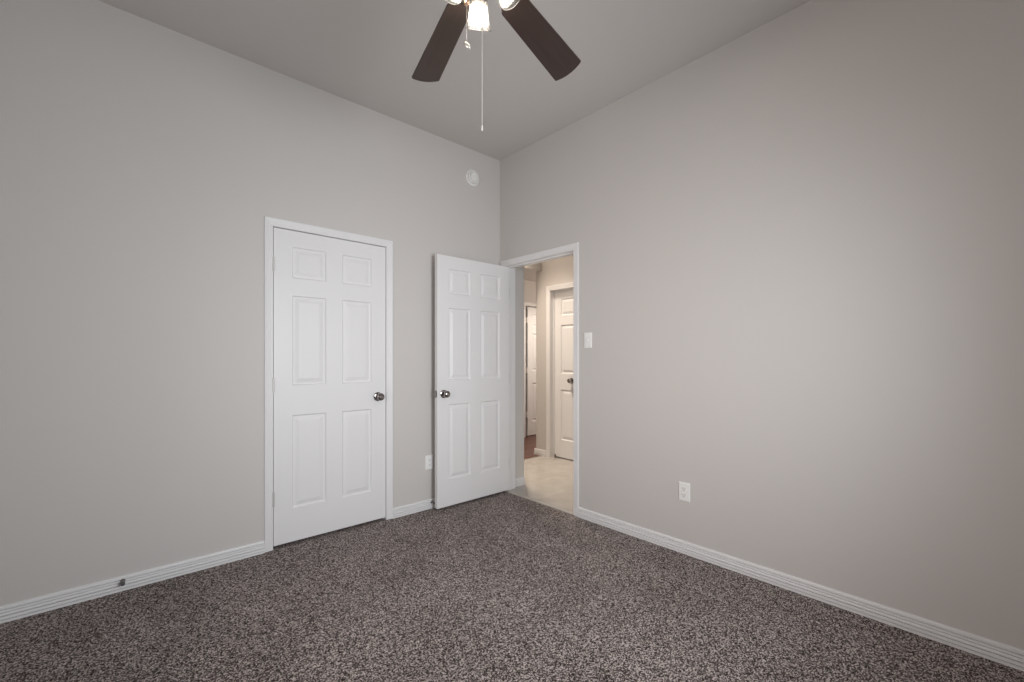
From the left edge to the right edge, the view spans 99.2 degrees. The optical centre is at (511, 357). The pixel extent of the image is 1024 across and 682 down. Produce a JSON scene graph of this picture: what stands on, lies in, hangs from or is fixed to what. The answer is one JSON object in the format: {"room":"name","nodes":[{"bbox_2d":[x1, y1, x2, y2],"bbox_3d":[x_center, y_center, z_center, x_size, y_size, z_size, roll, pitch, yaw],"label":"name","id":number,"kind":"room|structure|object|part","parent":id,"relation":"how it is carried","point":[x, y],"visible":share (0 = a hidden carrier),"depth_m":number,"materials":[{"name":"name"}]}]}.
{"room":"empty bedroom","nodes":[
{"label":"empty bedroom","id":0,"kind":"room"},
{"bbox_2d":[0,0,499,605],"bbox_3d":[-1.397,-0.306,2.959,3.636,3.056,0.100,0,0,-42],"label":"wall","id":1,"kind":"structure","parent":0,"point":[143,162],"depth_m":2.40,"materials":[{"name":"grey paint"}]},
{"bbox_2d":[120,579,125,585],"bbox_3d":[-2.029,1.171,2.273,0.023,0.023,0.050,0,0,-42],"label":"door stop","id":2,"kind":"object","parent":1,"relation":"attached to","point":[122,581],"visible":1,"depth_m":2.27,"materials":[{"name":"grey metal"}]},
{"bbox_2d":[0,540,264,623],"bbox_3d":[-2.075,1.185,2.266,1.405,0.075,0.018,0,0,-42],"label":"baseboard","id":3,"kind":"structure","parent":1,"relation":"attached to","point":[29,607],"depth_m":2.29,"materials":[{"name":"white wood"}]},
{"bbox_2d":[272,227,384,545],"bbox_3d":[-1.253,0.184,3.048,0.772,2.036,0.166,0,0,-42],"label":"door","id":4,"kind":"structure","parent":1,"relation":"in","point":[328,380],"depth_m":3.00,"materials":[{"name":"white paint"}]},
{"bbox_3d":[-0.980,0.287,3.228,0.066,0.066,0.066,0,0,-42],"label":"knob","id":5,"kind":"part","parent":4,"relation":"part of","materials":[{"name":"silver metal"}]},
{"bbox_2d":[264,216,392,552],"bbox_3d":[-1.271,0.166,3.074,0.871,2.113,0.125,0,0,-42],"label":"door frame","id":6,"kind":"structure","parent":1,"relation":"attached to","point":[269,222],"depth_m":2.77,"materials":[{"name":"white wood"}]},
{"bbox_2d":[393,498,434,518],"bbox_3d":[-0.507,1.185,3.685,1.081,0.075,0.018,0,0,-42],"label":"baseboard","id":7,"kind":"structure","parent":1,"relation":"attached to","point":[400,511],"depth_m":3.44,"materials":[{"name":"white wood"}]},
{"bbox_2d":[425,454,432,469],"bbox_3d":[-0.671,0.847,3.543,0.071,0.116,0.009,0,0,-42],"label":"electrical outlet","id":8,"kind":"object","parent":1,"relation":"attached to","point":[428,458],"visible":1,"depth_m":3.54,"materials":[{"name":"white plastic"}]},
{"bbox_2d":[466,169,478,185],"bbox_3d":[-0.338,-1.584,3.824,0.142,0.142,0.038,0,0,-42],"label":"smoke detector","id":9,"kind":"object","parent":1,"relation":"attached to","point":[472,177],"visible":1,"depth_m":3.81,"materials":[{"name":"white plastic"}]},
{"bbox_2d":[515,476,524,486],"bbox_3d":[0.071,1.185,4.173,0.134,0.075,0.018,0,0,-42],"label":"baseboard","id":10,"kind":"structure","parent":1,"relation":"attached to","point":[520,481],"depth_m":4.17,"materials":[{"name":"white wood"}]},
{"bbox_2d":[98,0,810,160],"bbox_3d":[-0.310,-1.884,1.758,3.636,0.100,4.640,0,0,-42],"label":"ceiling","id":11,"kind":"structure","parent":0,"point":[366,53],"depth_m":2.58,"materials":[{"name":"grey paint"}]},
{"bbox_2d":[412,0,580,130],"bbox_3d":[-0.102,-1.312,1.556,1.078,1.044,1.090,0,0,-42],"label":"ceiling fan","id":12,"kind":"object","parent":11,"relation":"hanging from","point":[540,37],"visible":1,"depth_m":1.78,"materials":[{"name":"brown wood"}]},
{"bbox_3d":[-0.298,-1.315,1.837,0.136,0.006,0.420,-17,-1,-32],"label":"blade","id":13,"kind":"part","parent":12,"relation":"part of","materials":[{"name":"brown wood"}]},
{"bbox_3d":[-0.174,-1.291,1.481,0.098,0.135,0.098,44,-25,-29],"label":"lamp shade","id":14,"kind":"part","parent":12,"relation":"part of","materials":[{"name":"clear glass"}]},
{"bbox_3d":[-0.122,-1.291,1.605,0.098,0.135,0.098,0,37,-8],"label":"lamp shade","id":15,"kind":"part","parent":12,"relation":"part of","materials":[{"name":"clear glass"}]},
{"bbox_3d":[-0.125,-1.270,1.621,0.047,0.064,0.047,0,37,-7],"label":"bulb","id":16,"kind":"part","parent":12,"relation":"part of","materials":[{"name":"white glass"}]},
{"bbox_3d":[-0.041,-1.291,1.499,0.098,0.135,0.098,-39,-14,18],"label":"lamp shade","id":17,"kind":"part","parent":12,"relation":"part of","materials":[{"name":"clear glass"}]},
{"bbox_3d":[0.123,-1.315,1.800,0.136,0.006,0.420,-18,-21,37],"label":"blade","id":18,"kind":"part","parent":12,"relation":"part of","materials":[{"name":"brown wood"}]},
{"bbox_2d":[0,456,1023,681],"bbox_3d":[0.902,1.262,2.855,6.906,0.080,4.640,0,0,-42],"label":"floor","id":19,"kind":"structure","parent":0,"point":[503,586],"depth_m":2.03,"materials":[{"name":"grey carpet"}]},
{"bbox_2d":[505,490,572,514],"bbox_3d":[0.216,1.225,3.709,0.038,0.014,0.814,0,0,-42],"label":"threshold","id":20,"kind":"object","parent":19,"relation":"on","point":[508,491],"visible":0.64,"depth_m":3.67,"materials":[{"name":"grey"}]},
{"bbox_2d":[515,266,523,478],"bbox_3d":[-0.853,-0.278,5.187,0.160,3.000,2.726,0,0,-42],"label":"wall","id":21,"kind":"structure","parent":0,"point":[519,272],"depth_m":4.18,"materials":[{"name":"grey paint"}]},
{"bbox_2d":[524,280,535,302],"bbox_3d":[0.029,-0.278,6.649,3.110,3.000,0.100,0,0,-42],"label":"wall","id":22,"kind":"structure","parent":0,"point":[529,286],"depth_m":6.80,"materials":[{"name":"grey paint"}]},
{"bbox_2d":[524,302,535,436],"bbox_3d":[0.475,0.178,7.053,0.924,2.088,0.125,0,0,-42],"label":"door frame","id":23,"kind":"structure","parent":22,"relation":"attached to","point":[526,304],"depth_m":6.73,"materials":[{"name":"white wood"}]},
{"bbox_2d":[526,307,535,435],"bbox_3d":[0.504,0.207,7.011,0.796,2.010,0.100,0,0,-42],"label":"door","id":24,"kind":"structure","parent":22,"relation":"in","point":[530,311],"depth_m":6.84,"materials":[{"name":"white paint"}]},
{"bbox_2d":[524,270,535,281],"bbox_3d":[0.079,-1.238,6.594,3.110,0.060,1.890,0,0,-42],"label":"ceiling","id":25,"kind":"structure","parent":0,"point":[528,275],"depth_m":6.38,"materials":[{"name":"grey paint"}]},
{"bbox_2d":[524,434,538,458],"bbox_3d":[0.013,1.262,6.466,3.380,0.080,1.990,0,0,-42],"label":"floor","id":26,"kind":"structure","parent":0,"point":[529,441],"depth_m":6.02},
{"bbox_2d":[524,262,541,271],"bbox_3d":[0.005,-1.434,5.185,1.110,0.688,0.100,0,0,-42],"label":"ceiling","id":27,"kind":"structure","parent":0,"point":[537,267],"depth_m":5.39,"materials":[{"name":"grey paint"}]},
{"bbox_2d":[536,255,572,449],"bbox_3d":[1.630,-0.278,4.164,0.130,3.000,3.825,0,0,-42],"label":"wall","id":28,"kind":"structure","parent":0,"point":[556,271],"depth_m":5.43,"materials":[{"name":"grey paint"}]},
{"bbox_2d":[534,448,545,456],"bbox_3d":[0.353,1.185,5.465,0.018,0.075,0.206,0,0,-42],"label":"baseboard","id":29,"kind":"structure","parent":28,"relation":"attached to","point":[539,452],"depth_m":5.46,"materials":[{"name":"white wood"}]},
{"bbox_2d":[546,282,572,457],"bbox_3d":[0.773,0.171,5.102,0.143,2.103,0.893,0,0,-42],"label":"door frame","id":30,"kind":"structure","parent":28,"relation":"attached to","point":[550,290],"depth_m":5.37,"materials":[{"name":"white wood"}]},
{"bbox_2d":[554,289,572,459],"bbox_3d":[0.768,0.196,5.098,0.100,2.028,0.770,0,0,-42],"label":"door","id":31,"kind":"structure","parent":28,"relation":"in","point":[563,300],"depth_m":5.29,"materials":[{"name":"white paint"}]},
{"bbox_2d":[500,0,1023,649],"bbox_3d":[1.241,-0.306,2.656,0.130,3.056,3.890,0,0,-42],"label":"wall","id":32,"kind":"structure","parent":0,"point":[801,241],"depth_m":2.21,"materials":[{"name":"grey paint"}]},
{"bbox_2d":[435,254,508,508],"bbox_3d":[-0.314,0.187,3.732,0.786,2.034,0.136,0,0,-42],"label":"door","id":33,"kind":"structure","parent":32,"relation":"in","point":[472,297],"depth_m":3.70,"materials":[{"name":"white paint"}]},
{"bbox_3d":[-0.529,0.289,3.489,0.066,0.066,0.066,0,0,-42],"label":"knob","id":34,"kind":"part","parent":33,"relation":"part of","materials":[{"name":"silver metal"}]},
{"bbox_2d":[500,242,578,515],"bbox_3d":[0.251,0.165,3.741,0.143,2.115,0.918,0,0,-42],"label":"door frame","id":35,"kind":"structure","parent":32,"relation":"attached to","point":[570,249],"depth_m":3.58,"materials":[{"name":"white wood"}]},
{"bbox_2d":[584,332,591,347],"bbox_3d":[0.568,-0.134,3.289,0.019,0.116,0.071,0,0,-42],"label":"light switch","id":36,"kind":"object","parent":32,"relation":"attached to","point":[587,336],"visible":1,"depth_m":3.28,"materials":[{"name":"white plastic"}]},
{"bbox_2d":[679,481,689,501],"bbox_3d":[1.079,0.839,2.731,0.009,0.116,0.071,0,0,-42],"label":"electrical outlet","id":37,"kind":"object","parent":32,"relation":"attached to","point":[684,488],"visible":1,"depth_m":2.73,"materials":[{"name":"white plastic"}]},
{"bbox_2d":[577,507,1023,670],"bbox_3d":[1.451,1.185,2.314,0.018,0.075,2.807,0,0,-42],"label":"baseboard","id":38,"kind":"structure","parent":32,"relation":"attached to","point":[1004,654],"depth_m":2.15,"materials":[{"name":"white wood"}]}
]}

